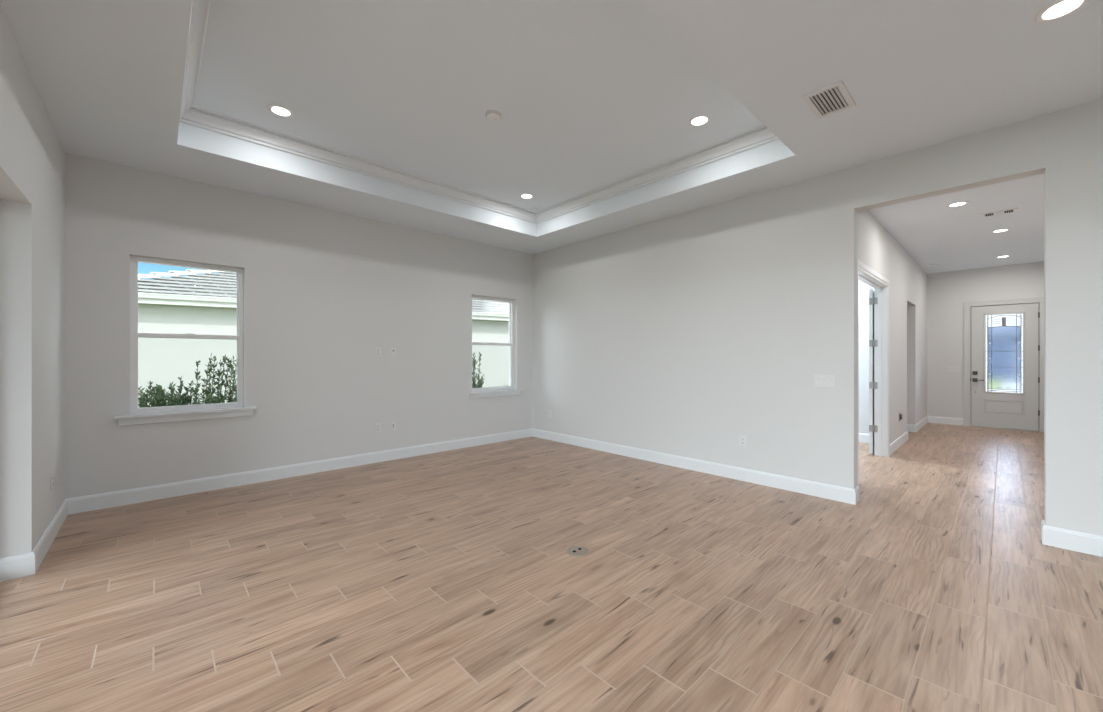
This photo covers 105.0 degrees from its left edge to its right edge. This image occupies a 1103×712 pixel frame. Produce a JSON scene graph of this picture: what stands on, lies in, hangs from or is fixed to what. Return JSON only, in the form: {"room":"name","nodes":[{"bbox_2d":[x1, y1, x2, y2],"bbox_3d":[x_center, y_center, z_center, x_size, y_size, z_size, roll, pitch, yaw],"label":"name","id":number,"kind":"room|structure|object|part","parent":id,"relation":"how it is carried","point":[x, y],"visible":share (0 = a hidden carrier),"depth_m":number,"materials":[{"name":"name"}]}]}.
{"room":"empty living room","nodes":[
{"label":"empty living room","id":0,"kind":"room"},
{"bbox_2d":[0,6,65,557],"bbox_3d":[-0.889,-0.195,-0.009,0.200,3.050,9.601,0,0,-43],"label":"wall","id":1,"kind":"structure","parent":0,"point":[32,153],"depth_m":2.58,"materials":[{"name":"white paint"}]},
{"bbox_2d":[0,499,67,581],"bbox_3d":[-3.680,1.263,3.030,0.156,0.134,1.348,0,0,-43],"label":"baseboard","id":2,"kind":"structure","parent":1,"relation":"attached to","point":[17,566],"depth_m":2.59,"materials":[{"name":"white paint"}]},
{"bbox_2d":[50,472,53,489],"bbox_3d":[-3.640,0.905,3.085,0.009,0.120,0.076,0,0,-43],"label":"wall outlet","id":3,"kind":"object","parent":1,"relation":"attached to","point":[51,474],"visible":1,"depth_m":3.06,"materials":[{"name":"white plastic"}]},
{"bbox_2d":[66,153,531,498],"bbox_3d":[-0.388,-0.395,7.182,10.756,3.450,0.220,0,0,-43],"label":"wall","id":4,"kind":"structure","parent":0,"point":[324,289],"depth_m":4.66,"materials":[{"name":"white paint"}]},
{"bbox_2d":[114,256,256,425],"bbox_3d":[-3.540,-0.158,4.152,1.043,1.545,0.220,0,0,-43],"label":"window","id":5,"kind":"structure","parent":4,"relation":"in","point":[146,415],"depth_m":4.08,"materials":[{"name":"white plastic"}]},
{"bbox_3d":[-3.598,-0.545,4.214,0.779,0.726,0.028,0,0,-43],"label":"sash","id":6,"kind":"part","parent":5,"relation":"part of","materials":[{"name":"clear glass"}]},
{"bbox_3d":[-3.575,0.141,4.190,0.779,0.728,0.030,0,0,-43],"label":"sash","id":7,"kind":"part","parent":5,"relation":"part of","materials":[{"name":"glass"}]},
{"bbox_2d":[67,428,531,514],"bbox_3d":[-2.203,1.263,5.324,5.167,0.134,0.016,0,0,-43],"label":"baseboard","id":8,"kind":"structure","parent":4,"relation":"attached to","point":[149,493],"depth_m":4.51,"materials":[{"name":"white paint"}]},
{"bbox_2d":[375,347,380,356],"bbox_3d":[-2.189,-0.062,5.342,0.076,0.120,0.009,0,0,-43],"label":"wall outlet","id":9,"kind":"object","parent":4,"relation":"attached to","point":[377,349],"visible":1,"depth_m":5.34,"materials":[{"name":"white plastic"}]},
{"bbox_2d":[375,423,380,432],"bbox_3d":[-2.189,0.898,5.342,0.076,0.120,0.009,0,0,-43],"label":"wall outlet","id":10,"kind":"object","parent":4,"relation":"attached to","point":[377,425],"visible":1,"depth_m":5.34,"materials":[{"name":"white plastic"}]},
{"bbox_2d":[390,347,395,356],"bbox_3d":[-2.046,-0.063,5.470,0.076,0.120,0.017,0,0,-43],"label":"plate","id":11,"kind":"object","parent":4,"relation":"attached to","point":[392,349],"visible":1,"depth_m":5.47,"materials":[{"name":"white plastic"}]},
{"bbox_2d":[390,421,395,430],"bbox_3d":[-2.049,0.894,5.473,0.076,0.120,0.008,0,0,-43],"label":"data plate","id":12,"kind":"object","parent":4,"relation":"attached to","point":[393,423],"visible":1,"depth_m":5.47,"materials":[{"name":"white plastic"}]},
{"bbox_2d":[466,295,523,398],"bbox_3d":[-0.906,-0.158,6.616,1.043,1.545,0.220,0,0,-43],"label":"window","id":13,"kind":"structure","parent":4,"relation":"in","point":[503,390],"depth_m":6.78,"materials":[{"name":"white plastic"}]},
{"bbox_3d":[-0.941,0.141,6.653,0.779,0.728,0.030,0,0,-43],"label":"sash","id":14,"kind":"part","parent":13,"relation":"part of","materials":[{"name":"glass"}]},
{"bbox_3d":[-0.953,-0.204,6.667,0.851,1.453,0.082,0,0,-43],"label":"frame","id":15,"kind":"part","parent":13,"relation":"part of","materials":[{"name":"white plastic"}]},
{"bbox_3d":[-0.963,-0.545,6.678,0.779,0.726,0.028,0,0,-43],"label":"sash","id":16,"kind":"part","parent":13,"relation":"part of","materials":[{"name":"clear glass"}]},
{"bbox_2d":[0,423,1102,711],"bbox_3d":[3.526,1.390,4.174,12.365,0.120,9.961,0,0,-43],"label":"floor","id":17,"kind":"structure","parent":0,"point":[445,581],"depth_m":2.37,"materials":[{"name":"brown wood"}]},
{"bbox_2d":[566,545,589,556],"bbox_3d":[0.179,1.326,2.893,0.164,0.007,0.164,0,0,-43],"label":"floor outlet","id":18,"kind":"object","parent":17,"relation":"on","point":[576,551],"visible":1,"depth_m":2.88,"materials":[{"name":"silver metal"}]},
{"bbox_2d":[0,0,1102,273],"bbox_3d":[3.601,-1.903,4.094,12.365,0.435,9.741,0,0,-43],"label":"ceiling","id":19,"kind":"structure","parent":0,"point":[589,95],"depth_m":3.04,"materials":[{"name":"white paint"}]},
{"bbox_2d":[267,104,293,117],"bbox_3d":[-2.228,-2.022,3.483,0.184,0.007,0.184,0,0,-43],"label":"recessed light","id":20,"kind":"object","parent":19,"relation":"in","point":[278,110],"visible":1,"depth_m":3.47,"materials":[{"name":"white plastic"}]},
{"bbox_2d":[179,0,777,223],"bbox_3d":[-0.474,-1.966,3.513,3.857,0.119,3.354,0,0,-43],"label":"trim","id":21,"kind":"structure","parent":19,"relation":"attached to","point":[190,114],"depth_m":4.12,"materials":[{"name":"white paint"}]},
{"bbox_2d":[485,110,500,121],"bbox_3d":[-0.485,-2.006,3.535,0.132,0.038,0.132,0,0,-43],"label":"smoke detector","id":22,"kind":"object","parent":19,"relation":"attached to","point":[492,115],"visible":1,"depth_m":3.50,"materials":[{"name":"white plastic"}]},
{"bbox_2d":[520,193,533,198],"bbox_3d":[-0.312,-2.022,5.329,0.184,0.007,0.184,0,0,-43],"label":"recessed light","id":23,"kind":"object","parent":19,"relation":"in","point":[525,195],"visible":1,"depth_m":5.33,"materials":[{"name":"white plastic"}]},
{"bbox_2d":[688,114,710,126],"bbox_3d":[1.268,-2.022,3.625,0.184,0.007,0.184,0,0,-43],"label":"recessed light","id":24,"kind":"object","parent":19,"relation":"in","point":[698,120],"visible":1,"depth_m":3.62,"materials":[{"name":"white plastic"}]},
{"bbox_2d":[802,80,855,118],"bbox_3d":[1.863,-1.713,2.836,0.372,0.014,0.222,0,0,-43],"label":"ceiling vent","id":25,"kind":"object","parent":19,"relation":"in","point":[834,98],"visible":1,"depth_m":2.82,"materials":[{"name":"white metal"}]},
{"bbox_2d":[946,201,968,206],"bbox_3d":[4.475,-1.682,4.662,0.184,0.007,0.184,0,0,-43],"label":"recessed light","id":26,"kind":"object","parent":19,"relation":"in","point":[960,203],"visible":1,"depth_m":4.66,"materials":[{"name":"white plastic"}]},
{"bbox_2d":[980,208,1017,217],"bbox_3d":[5.221,-1.680,4.937,0.166,0.010,0.300,0,0,-43],"label":"ceiling vent","id":27,"kind":"object","parent":19,"relation":"in","point":[1012,210],"visible":1,"depth_m":4.93,"materials":[{"name":"white metal"}]},
{"bbox_2d":[991,228,1009,232],"bbox_3d":[5.986,-1.682,5.640,0.184,0.007,0.184,0,0,-43],"label":"recessed light","id":28,"kind":"object","parent":19,"relation":"in","point":[1006,229],"visible":1,"depth_m":5.62,"materials":[{"name":"white plastic"}]},
{"bbox_2d":[1034,0,1089,22],"bbox_3d":[2.517,-1.717,2.086,0.184,0.007,0.184,0,0,-43],"label":"recessed light","id":29,"kind":"object","parent":19,"relation":"in","point":[1058,9],"visible":1,"depth_m":2.09,"materials":[{"name":"white plastic"}]},
{"bbox_2d":[532,99,1102,535],"bbox_3d":[3.009,-0.195,3.636,0.140,3.050,9.601,0,0,-43],"label":"wall","id":30,"kind":"structure","parent":0,"point":[688,334],"depth_m":4.25,"materials":[{"name":"white paint"}]},
{"bbox_2d":[532,428,859,504],"bbox_3d":[1.263,1.263,5.503,0.171,0.134,4.490,0,0,-43],"label":"baseboard","id":31,"kind":"structure","parent":30,"relation":"attached to","point":[837,493],"depth_m":4.71,"materials":[{"name":"white paint"}]},
{"bbox_2d":[739,435,746,446],"bbox_3d":[2.056,0.904,4.546,0.009,0.120,0.076,0,0,-43],"label":"wall outlet","id":32,"kind":"object","parent":30,"relation":"attached to","point":[742,439],"visible":1,"depth_m":4.54,"materials":[{"name":"white plastic"}]},
{"bbox_2d":[815,375,834,387],"bbox_3d":[2.576,0.230,3.988,0.011,0.120,0.168,0,0,-43],"label":"light switch","id":33,"kind":"object","parent":30,"relation":"attached to","point":[824,381],"visible":1,"depth_m":3.98,"materials":[{"name":"white plastic"}]},
{"bbox_2d":[1041,520,1102,556],"bbox_3d":[4.917,1.263,1.595,0.171,0.134,4.013,0,0,-43],"label":"baseboard","id":34,"kind":"structure","parent":30,"relation":"attached to","point":[1077,541],"depth_m":2.90,"materials":[{"name":"white paint"}]},
{"bbox_2d":[859,280,873,433],"bbox_3d":[3.678,-0.178,7.956,0.120,3.015,4.204,0,0,-43],"label":"wall","id":35,"kind":"structure","parent":0,"point":[864,288],"depth_m":6.59,"materials":[{"name":"white paint"}]},
{"bbox_2d":[859,433,868,442],"bbox_3d":[3.628,1.263,7.910,0.016,0.134,4.204,0,0,-43],"label":"baseboard","id":36,"kind":"structure","parent":35,"relation":"attached to","point":[862,437],"depth_m":6.58,"materials":[{"name":"white paint"}]},
{"bbox_2d":[858,210,926,443],"bbox_3d":[5.143,-0.178,6.359,6.698,3.015,0.130,0,0,-43],"label":"wall","id":37,"kind":"structure","parent":0,"point":[877,249],"depth_m":6.52,"materials":[{"name":"white paint"}]},
{"bbox_2d":[858,260,889,482],"bbox_3d":[4.055,0.153,5.368,2.544,2.354,0.208,0,0,-43],"label":"door frame","id":38,"kind":"structure","parent":37,"relation":"in","point":[879,297],"depth_m":5.66,"materials":[{"name":"white paint"}]},
{"bbox_2d":[890,416,927,454],"bbox_3d":[4.601,1.263,6.939,6.698,0.134,1.748,0,0,-43],"label":"baseboard","id":39,"kind":"structure","parent":37,"relation":"attached to","point":[902,439],"depth_m":6.74,"materials":[{"name":"white paint"}]},
{"bbox_2d":[927,261,1043,424],"bbox_3d":[6.884,-0.178,9.518,0.160,3.015,6.300,0,0,-43],"label":"wall","id":40,"kind":"structure","parent":0,"point":[947,292],"depth_m":8.29,"materials":[{"name":"white paint"}]},
{"bbox_2d":[928,416,962,424],"bbox_3d":[8.248,1.263,7.930,0.016,0.134,1.817,0,0,-43],"label":"baseboard","id":41,"kind":"structure","parent":40,"relation":"attached to","point":[931,419],"depth_m":8.39,"materials":[{"name":"white paint"}]},
{"bbox_2d":[964,297,1043,431],"bbox_3d":[8.399,0.137,7.859,0.212,2.385,1.057,0,0,-43],"label":"door","id":42,"kind":"structure","parent":40,"relation":"in","point":[1004,339],"depth_m":7.83,"materials":[{"name":"white paint"}]},
{"bbox_3d":[8.373,0.931,7.830,0.011,0.208,0.454,0,0,-43],"label":"raised panel","id":43,"kind":"part","parent":42,"relation":"part of","materials":[{"name":"white paint"}]},
{"bbox_3d":[8.383,-0.651,7.839,0.012,0.171,0.051,0,0,-43],"label":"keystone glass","id":44,"kind":"part","parent":42,"relation":"part of","materials":[{"name":"grey"}]},
{"bbox_3d":[8.384,0.018,7.839,0.006,1.166,0.422,0,0,-43],"label":"textured glass","id":45,"kind":"part","parent":42,"relation":"part of","materials":[{"name":"clear glass"}]},
{"bbox_3d":[8.383,-0.068,7.840,0.006,1.485,0.514,0,0,-43],"label":"border glass","id":46,"kind":"part","parent":42,"relation":"part of","materials":[{"name":"clear glass"}]},
{"label":"outside","id":47,"kind":"structure","parent":0,"visible":0},
{"bbox_3d":[0.711,1.610,21.201,150.000,0.200,150.000,0,0,-43],"label":"lawn","id":48,"kind":"structure","parent":47,"visible":0},
{"bbox_2d":[138,353,236,407],"bbox_3d":[-4.632,0.728,5.375,1.205,1.570,0.674,0,0,-33],"label":"shrub","id":49,"kind":"object","parent":48,"relation":"on","point":[156,399],"visible":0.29,"depth_m":5.46,"materials":[{"name":"green plant"}]},
{"bbox_2d":[138,269,508,407],"bbox_3d":[-3.800,-0.704,15.340,17.062,4.428,9.085,0,0,-31],"label":"house","id":50,"kind":"structure","parent":48,"relation":"on","point":[211,309],"depth_m":8.63,"materials":[{"name":"white paint"}]},
{"bbox_2d":[472,352,483,387],"bbox_3d":[-1.601,0.701,8.190,0.671,1.626,0.702,0,0,-11],"label":"shrub","id":51,"kind":"object","parent":48,"relation":"on","point":[480,383],"visible":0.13,"depth_m":8.34,"materials":[{"name":"green plant"}]}
]}

